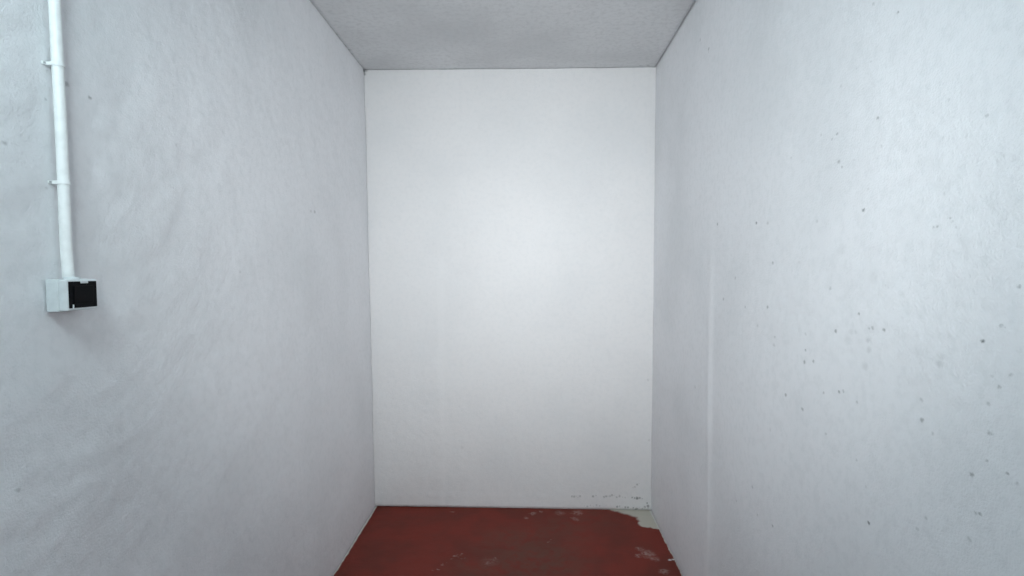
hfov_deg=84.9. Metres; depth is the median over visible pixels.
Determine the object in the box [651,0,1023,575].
wall
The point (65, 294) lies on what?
switch box
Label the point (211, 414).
wall
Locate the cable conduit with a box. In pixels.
[41,0,74,279]
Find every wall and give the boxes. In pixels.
[0,0,374,575]
[364,67,655,509]
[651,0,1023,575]
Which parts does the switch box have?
plate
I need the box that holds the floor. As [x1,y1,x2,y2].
[333,506,682,575]
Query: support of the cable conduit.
attached to the wall at (211, 414)
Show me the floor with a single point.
(394, 540)
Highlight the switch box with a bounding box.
[45,277,96,311]
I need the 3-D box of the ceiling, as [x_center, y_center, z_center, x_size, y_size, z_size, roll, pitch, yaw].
[-0.089,-1.163,0.413,1.656,0.035,5.502,0,2,1]
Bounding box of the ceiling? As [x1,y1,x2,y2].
[309,0,695,69]
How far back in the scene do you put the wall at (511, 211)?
3.20 m

